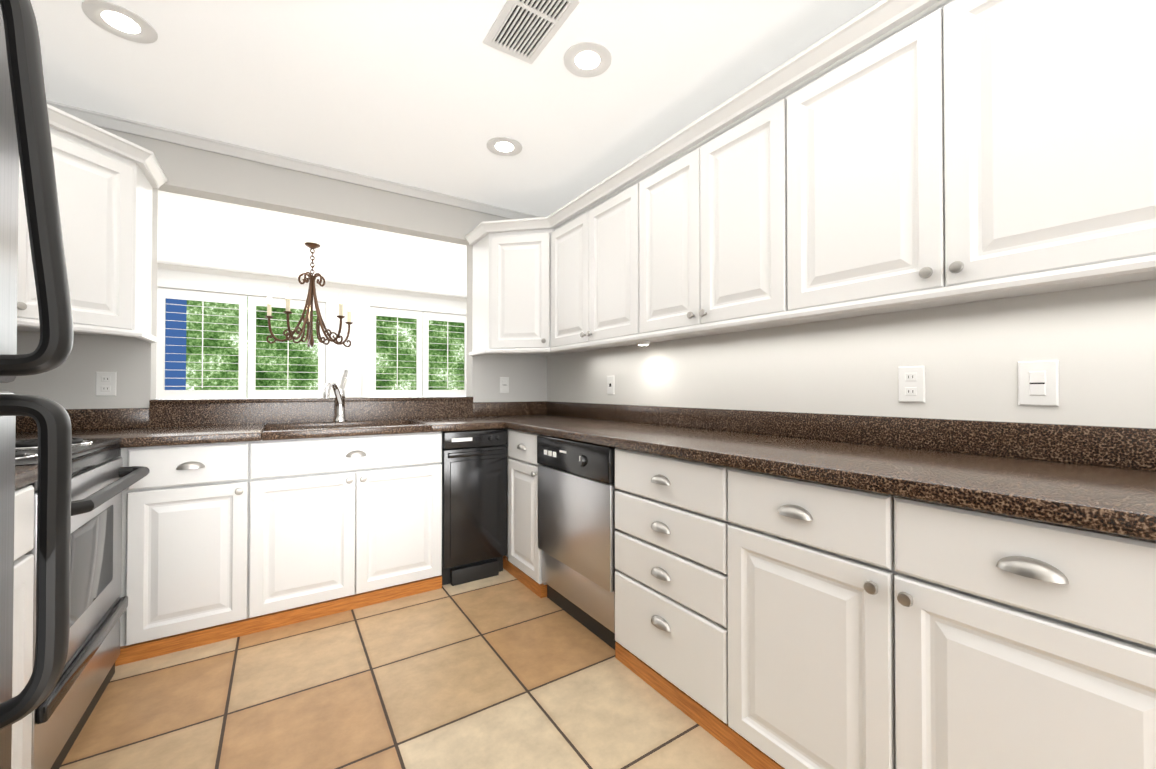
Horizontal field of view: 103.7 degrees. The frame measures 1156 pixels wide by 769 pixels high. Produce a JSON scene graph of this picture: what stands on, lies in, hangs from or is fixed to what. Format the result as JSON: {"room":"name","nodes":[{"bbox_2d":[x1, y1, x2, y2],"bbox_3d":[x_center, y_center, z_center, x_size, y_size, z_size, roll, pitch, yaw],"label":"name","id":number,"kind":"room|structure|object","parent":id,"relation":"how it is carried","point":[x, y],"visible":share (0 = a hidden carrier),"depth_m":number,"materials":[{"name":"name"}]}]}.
{"room":"kitchen","nodes":[
{"label":"kitchen","id":0,"kind":"room"},
{"bbox_2d":[0,126,546,408],"bbox_3d":[-1.492,-0.082,2.816,2.910,2.440,0.120,0,-1,-33],"label":"wall","id":1,"kind":"structure","parent":0,"point":[69,382],"depth_m":2.55,"materials":[{"name":"grey paint"}]},
{"bbox_2d":[17,104,156,339],"bbox_3d":[-2.252,-0.653,1.886,0.607,0.818,0.607,0,-1,-33],"label":"upper cabinet","id":2,"kind":"object","parent":1,"relation":"attached to","point":[105,182],"depth_m":1.91,"materials":[{"name":"white paint"}]},
{"bbox_2d":[95,372,116,395],"bbox_3d":[-2.297,-0.003,2.210,0.072,0.118,0.008,0,-1,-33],"label":"outlet","id":3,"kind":"object","parent":1,"relation":"attached to","point":[106,382],"depth_m":2.21,"materials":[{"name":"white plastic"}]},
{"bbox_2d":[47,100,540,218],"bbox_3d":[-1.435,-1.274,2.765,2.790,0.052,0.042,0,-1,-33],"label":"crown molding","id":4,"kind":"structure","parent":1,"relation":"attached to","point":[157,132],"depth_m":2.56,"materials":[{"name":"white wood"}]},
{"bbox_2d":[500,377,508,392],"bbox_3d":[-0.543,0.004,3.359,0.072,0.118,0.009,0,-1,-33],"label":"outlet","id":5,"kind":"object","parent":1,"relation":"attached to","point":[504,381],"depth_m":3.35,"materials":[{"name":"white plastic"}]},
{"bbox_2d":[469,216,571,355],"bbox_3d":[-0.331,-0.640,3.145,0.607,0.818,0.607,0,-1,-33],"label":"upper cabinet","id":6,"kind":"object","parent":1,"relation":"attached to","point":[510,305],"depth_m":2.93,"materials":[{"name":"white paint"}]},
{"bbox_2d":[157,268,466,397],"bbox_3d":[-2.932,-0.051,5.842,6.800,2.440,0.120,0,-1,-33],"label":"wall","id":7,"kind":"structure","parent":0,"point":[349,359],"depth_m":5.76,"materials":[{"name":"white paint"}]},
{"bbox_2d":[156,278,466,398],"bbox_3d":[-3.015,-0.427,5.716,3.660,1.370,0.115,0,-1,-33],"label":"window shutters","id":8,"kind":"object","parent":7,"relation":"attached to","point":[246,386],"visible":0.56,"depth_m":5.46,"materials":[{"name":"white wood"}]},
{"bbox_2d":[157,263,466,301],"bbox_3d":[-2.886,-1.242,5.784,6.794,0.052,0.042,0,-1,-33],"label":"crown molding","id":9,"kind":"structure","parent":7,"relation":"attached to","point":[159,265],"depth_m":5.42,"materials":[{"name":"white wood"}]},
{"bbox_2d":[59,568,752,768],"bbox_3d":[-0.011,1.145,0.545,3.150,0.060,5.520,0,-1,-33],"label":"floor","id":10,"kind":"structure","parent":0,"point":[504,669],"depth_m":1.62,"materials":[{"name":"tile"}]},
{"bbox_2d":[11,418,37,768],"bbox_3d":[-1.445,0.609,0.690,0.660,1.014,0.715,0,-1,-33],"label":"base cabinet","id":11,"kind":"object","parent":10,"relation":"on","point":[26,428],"depth_m":1.11,"materials":[{"name":"white paint"}]},
{"bbox_2d":[0,0,73,768],"bbox_3d":[-0.877,0.260,0.083,0.886,1.700,0.900,0,-1,-33],"label":"refrigerator","id":12,"kind":"object","parent":10,"relation":"on","point":[25,136],"visible":1,"depth_m":0.61,"materials":[{"name":"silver metal"}]},
{"bbox_2d":[15,438,148,768],"bbox_3d":[-1.823,0.573,1.334,0.716,1.100,0.756,0,-1,-33],"label":"range","id":13,"kind":"object","parent":10,"relation":"on","point":[103,478],"visible":0.5,"depth_m":1.47,"materials":[{"name":"silver metal"}]},
{"bbox_2d":[16,370,502,665],"bbox_3d":[-1.593,0.520,2.395,2.280,1.227,0.748,0,-1,-33],"label":"cabinet","id":14,"kind":"object","parent":10,"relation":"on","point":[248,515],"depth_m":2.16,"materials":[{"name":"white paint"}]},
{"bbox_2d":[15,396,1155,540],"bbox_3d":[-0.394,0.155,1.139,2.904,0.181,4.175,0,-1,-33],"label":"countertop","id":15,"kind":"structure","parent":14,"relation":"on","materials":[{"name":"brown stone"}]},
{"bbox_2d":[323,370,347,421],"bbox_3d":[-1.394,0.065,2.619,0.151,0.311,0.276,0,-1,-33],"label":"faucet","id":16,"kind":"object","parent":15,"relation":"on","point":[335,409],"depth_m":2.71,"materials":[{"name":"silver metal"}]},
{"bbox_2d":[441,428,507,585],"bbox_3d":[-0.732,0.704,2.852,0.382,0.869,0.580,0,-1,-33],"label":"trash compactor","id":17,"kind":"object","parent":10,"relation":"on","point":[474,505],"visible":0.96,"depth_m":2.62,"materials":[{"name":"black metal"}]},
{"bbox_2d":[537,435,618,649],"bbox_3d":[0.192,0.698,2.285,0.606,0.869,0.632,0,-1,-33],"label":"dishwasher","id":18,"kind":"object","parent":10,"relation":"on","point":[577,489],"visible":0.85,"depth_m":2.07,"materials":[{"name":"silver metal"}]},
{"bbox_2d":[503,401,1155,768],"bbox_3d":[0.560,0.601,1.758,0.624,1.054,4.173,0,-1,-33],"label":"base cabinet","id":19,"kind":"object","parent":10,"relation":"on","point":[795,590],"depth_m":1.11,"materials":[{"name":"white paint"}]},
{"bbox_2d":[30,0,879,297],"bbox_3d":[-0.541,-1.348,2.209,6.800,0.080,8.840,0,-1,-33],"label":"ceiling","id":20,"kind":"structure","parent":0,"point":[434,95],"depth_m":2.04,"materials":[{"name":"white paint"}]},
{"bbox_2d":[81,0,157,43],"bbox_3d":[-1.655,-1.310,1.645,0.195,0.007,0.195,0,-1,12],"label":"recessed light","id":21,"kind":"object","parent":20,"relation":"in","point":[118,22],"depth_m":1.64,"materials":[{"name":"white"}]},
{"bbox_2d":[265,242,352,346],"bbox_3d":[-2.462,-0.812,4.196,0.714,0.949,0.689,0,-1,-33],"label":"chandelier","id":22,"kind":"object","parent":20,"relation":"hanging from","point":[308,318],"visible":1,"depth_m":4.13,"materials":[{"name":"brown metal"}]},
{"bbox_2d":[486,137,521,156],"bbox_3d":[-0.403,-1.301,2.490,0.195,0.007,0.195,0,-1,12],"label":"recessed light","id":23,"kind":"object","parent":20,"relation":"in","point":[507,147],"depth_m":2.48,"materials":[{"name":"white"}]},
{"bbox_2d":[483,0,579,64],"bbox_3d":[-0.178,-1.310,1.645,0.210,0.007,0.360,0,-1,-33],"label":"ceiling vent","id":24,"kind":"object","parent":20,"relation":"in","point":[526,31],"visible":1,"depth_m":1.66,"materials":[{"name":"white metal"}]},
{"bbox_2d":[563,42,611,77],"bbox_3d":[0.038,-1.308,1.835,0.195,0.007,0.195,0,-1,12],"label":"recessed light","id":25,"kind":"object","parent":20,"relation":"in","point":[588,64],"depth_m":1.83,"materials":[{"name":"white"}]},
{"bbox_2d":[547,0,1155,428],"bbox_3d":[1.223,-0.096,1.439,0.120,2.440,5.400,0,-1,-33],"label":"wall","id":26,"kind":"structure","parent":0,"point":[1099,342],"depth_m":1.49,"materials":[{"name":"white paint"}]},
{"bbox_2d":[549,164,666,351],"bbox_3d":[0.189,-0.645,2.618,0.316,0.818,0.844,0,-1,-33],"label":"upper cabinet","id":27,"kind":"object","parent":26,"relation":"attached to","point":[591,254],"depth_m":2.49,"materials":[{"name":"white paint"}]},
{"bbox_2d":[636,340,649,345],"bbox_3d":[0.354,-0.225,2.473,0.072,0.022,0.071,0,-1,-33],"label":"under-cabinet light","id":28,"kind":"object","parent":27,"relation":"attached to","point":[643,343],"visible":0.98,"depth_m":2.45,"materials":[{"name":"white plastic"}]},
{"bbox_2d":[607,376,614,393],"bbox_3d":[0.206,0.004,2.871,0.007,0.118,0.072,0,-1,-33],"label":"outlet","id":29,"kind":"object","parent":26,"relation":"attached to","point":[610,379],"depth_m":2.87,"materials":[{"name":"white plastic"}]},
{"bbox_2d":[548,0,881,215],"bbox_3d":[1.185,-1.288,1.355,0.042,0.052,5.274,0,-1,-33],"label":"crown molding","id":30,"kind":"structure","parent":26,"relation":"attached to","point":[880,0],"depth_m":2.00,"materials":[{"name":"white wood"}]},
{"bbox_2d":[633,72,816,339],"bbox_3d":[0.628,-0.652,1.948,0.316,0.818,0.758,0,-1,-33],"label":"upper cabinet","id":31,"kind":"object","parent":26,"relation":"attached to","point":[705,220],"depth_m":1.81,"materials":[{"name":"white paint"}]},
{"bbox_2d":[898,366,924,402],"bbox_3d":[1.103,0.000,1.503,0.008,0.120,0.075,0,-1,-33],"label":"outlet","id":32,"kind":"object","parent":26,"relation":"attached to","point":[911,379],"depth_m":1.50,"materials":[{"name":"white plastic"}]},
{"bbox_2d":[777,0,1155,321],"bbox_3d":[1.077,-0.659,1.264,0.316,0.818,0.878,0,-1,-33],"label":"upper cabinet","id":33,"kind":"object","parent":26,"relation":"attached to","point":[949,152],"depth_m":1.14,"materials":[{"name":"white paint"}]},
{"bbox_2d":[1018,360,1058,405],"bbox_3d":[1.267,-0.003,1.251,0.009,0.125,0.080,0,-1,-33],"label":"light switch","id":34,"kind":"object","parent":26,"relation":"attached to","point":[1038,383],"depth_m":1.25,"materials":[{"name":"white plastic"}]},
{"label":"outside","id":35,"kind":"structure","parent":0,"visible":0},
{"bbox_2d":[165,297,463,389],"bbox_3d":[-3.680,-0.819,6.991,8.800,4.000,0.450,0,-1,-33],"label":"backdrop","id":36,"kind":"structure","parent":35,"point":[186,358],"depth_m":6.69,"materials":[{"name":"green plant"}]}
]}

